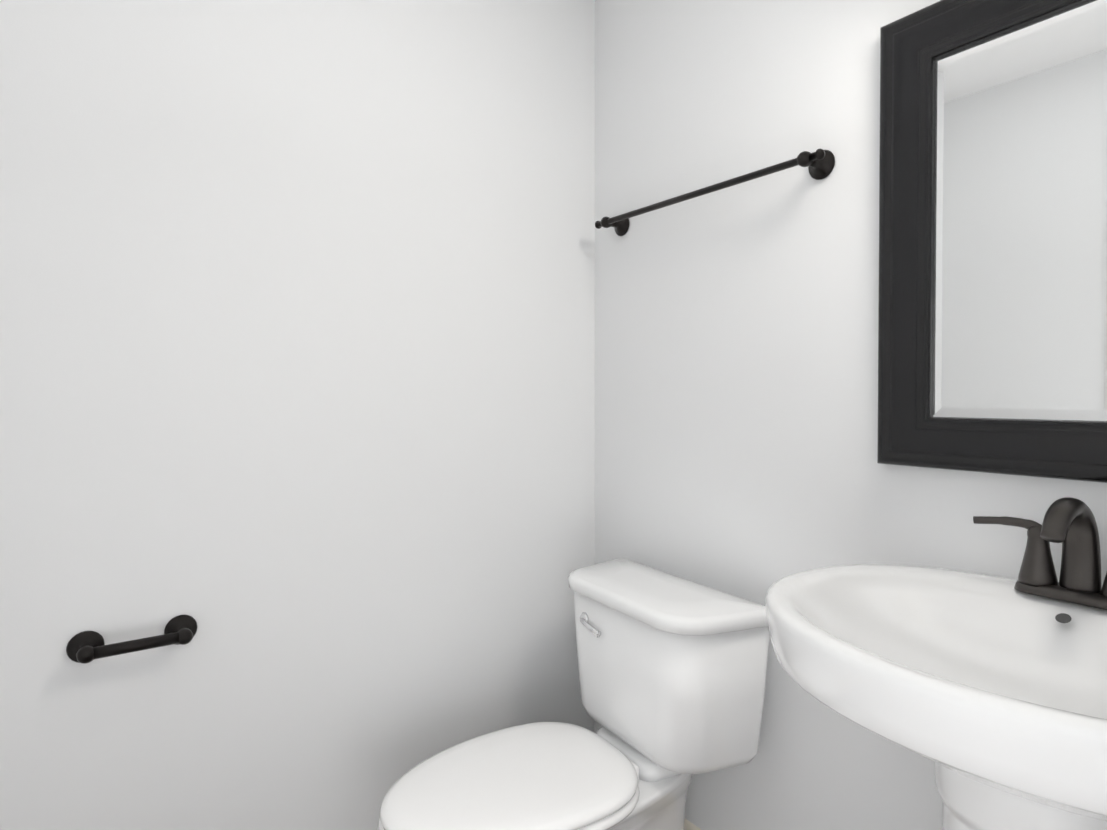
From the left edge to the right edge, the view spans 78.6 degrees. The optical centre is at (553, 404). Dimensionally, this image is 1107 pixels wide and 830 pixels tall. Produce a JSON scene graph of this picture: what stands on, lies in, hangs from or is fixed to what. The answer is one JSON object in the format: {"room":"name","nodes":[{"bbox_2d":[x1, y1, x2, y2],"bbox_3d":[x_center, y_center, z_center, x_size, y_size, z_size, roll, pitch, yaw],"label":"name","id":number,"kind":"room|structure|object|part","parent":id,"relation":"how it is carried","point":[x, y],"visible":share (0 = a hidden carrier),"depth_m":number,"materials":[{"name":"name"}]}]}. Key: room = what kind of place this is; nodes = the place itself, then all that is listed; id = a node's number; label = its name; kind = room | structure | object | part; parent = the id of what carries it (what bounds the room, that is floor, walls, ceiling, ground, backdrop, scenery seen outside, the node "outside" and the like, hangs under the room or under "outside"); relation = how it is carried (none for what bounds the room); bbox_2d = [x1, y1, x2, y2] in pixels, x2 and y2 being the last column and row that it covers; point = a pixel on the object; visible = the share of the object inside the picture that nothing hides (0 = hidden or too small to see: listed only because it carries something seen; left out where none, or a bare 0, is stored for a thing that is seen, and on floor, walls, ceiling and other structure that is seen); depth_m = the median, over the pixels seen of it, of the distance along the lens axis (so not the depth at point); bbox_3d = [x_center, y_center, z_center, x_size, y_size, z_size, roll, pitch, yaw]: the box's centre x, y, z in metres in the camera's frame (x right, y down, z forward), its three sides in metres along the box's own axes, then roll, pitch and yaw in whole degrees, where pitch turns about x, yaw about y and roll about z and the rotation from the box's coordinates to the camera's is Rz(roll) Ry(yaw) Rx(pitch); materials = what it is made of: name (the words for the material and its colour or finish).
{"room":"bathroom","nodes":[
{"label":"bathroom","id":0,"kind":"room"},
{"bbox_2d":[0,0,594,829],"bbox_3d":[-0.600,-0.010,1.557,1.910,2.440,0.100,-1,1,-36],"label":"wall","id":1,"kind":"structure","parent":0,"point":[298,360],"depth_m":1.50,"materials":[{"name":"white paint"}]},
{"bbox_2d":[66,615,197,663],"bbox_3d":[-0.807,0.461,1.309,0.220,0.060,0.066,-1,1,-36],"label":"paper holder","id":2,"kind":"object","parent":1,"relation":"attached to","point":[84,647],"visible":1,"depth_m":1.29,"materials":[{"name":"black metal"}]},
{"bbox_2d":[594,0,1106,829],"bbox_3d":[0.708,-0.007,1.292,0.100,2.440,2.060,-1,1,-36],"label":"wall","id":3,"kind":"structure","parent":0,"point":[736,390],"depth_m":1.53,"materials":[{"name":"white paint"}]},
{"bbox_2d":[684,818,700,829],"bbox_3d":[0.661,1.141,1.275,0.016,0.145,1.860,-1,1,-36],"label":"baseboard","id":4,"kind":"structure","parent":3,"relation":"attached to","point":[688,825],"depth_m":1.72,"materials":[{"name":"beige paint"}]},
{"bbox_2d":[595,149,834,235],"bbox_3d":[0.346,-0.500,1.634,0.076,0.060,0.706,-1,1,-36],"label":"towel rail","id":5,"kind":"object","parent":3,"relation":"attached to","point":[820,163],"visible":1,"depth_m":1.49,"materials":[{"name":"black metal"}]},
{"bbox_2d":[877,0,1106,482],"bbox_3d":[0.818,-0.295,1.019,0.031,0.825,0.664,-1,1,-36],"label":"mirror","id":6,"kind":"object","parent":3,"relation":"attached to","point":[992,332],"visible":1,"depth_m":1.14,"materials":[{"name":"black paint"}]},
{"bbox_3d":[0.826,-0.295,1.025,0.002,0.647,0.486,-1,1,-36],"label":"glass","id":7,"kind":"part","parent":6,"relation":"part of","materials":[{"name":"white"}]},
{"bbox_3d":[-0.026,1.246,0.780,1.910,0.050,2.060,-1,1,-36],"label":"floor","id":8,"kind":"structure","parent":0,"visible":0},
{"bbox_2d":[378,559,768,829],"bbox_3d":[0.006,0.819,1.453,0.764,0.784,0.535,0,1,-31],"label":"toilet","id":9,"kind":"object","parent":8,"relation":"on","point":[672,673],"visible":1,"depth_m":1.41,"materials":[{"name":"white ceramic"}]},
{"bbox_3d":[-0.092,0.772,1.393,0.528,0.032,0.386,0,1,-31],"label":"seat lid","id":10,"kind":"part","parent":9,"relation":"part of","materials":[{"name":"white plastic"}]},
{"bbox_3d":[0.085,0.521,1.602,0.024,0.036,0.092,0,1,-31],"label":"lever","id":11,"kind":"part","parent":9,"relation":"part of","materials":[{"name":"silver metal"}]},
{"bbox_3d":[0.230,0.444,1.585,0.238,0.037,0.536,0,1,-31],"label":"tank lid","id":12,"kind":"part","parent":9,"relation":"part of","materials":[{"name":"white ceramic"}]},
{"bbox_3d":[0.234,0.638,1.590,0.225,0.351,0.514,0,1,-31],"label":"tank","id":13,"kind":"part","parent":9,"relation":"part of","materials":[{"name":"white ceramic"}]},
{"bbox_2d":[765,497,1106,829],"bbox_3d":[0.608,0.677,0.884,0.546,1.084,0.680,-1,1,-36],"label":"sink","id":14,"kind":"object","parent":8,"relation":"on","point":[986,694],"visible":1,"depth_m":0.92,"materials":[{"name":"white ceramic"}]},
{"bbox_2d":[973,497,1106,615],"bbox_3d":[0.741,0.211,0.974,0.145,0.155,0.274,-1,1,-36],"label":"faucet","id":15,"kind":"object","parent":14,"relation":"on","point":[1068,521],"depth_m":1.00,"materials":[{"name":"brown metal"}]}
]}

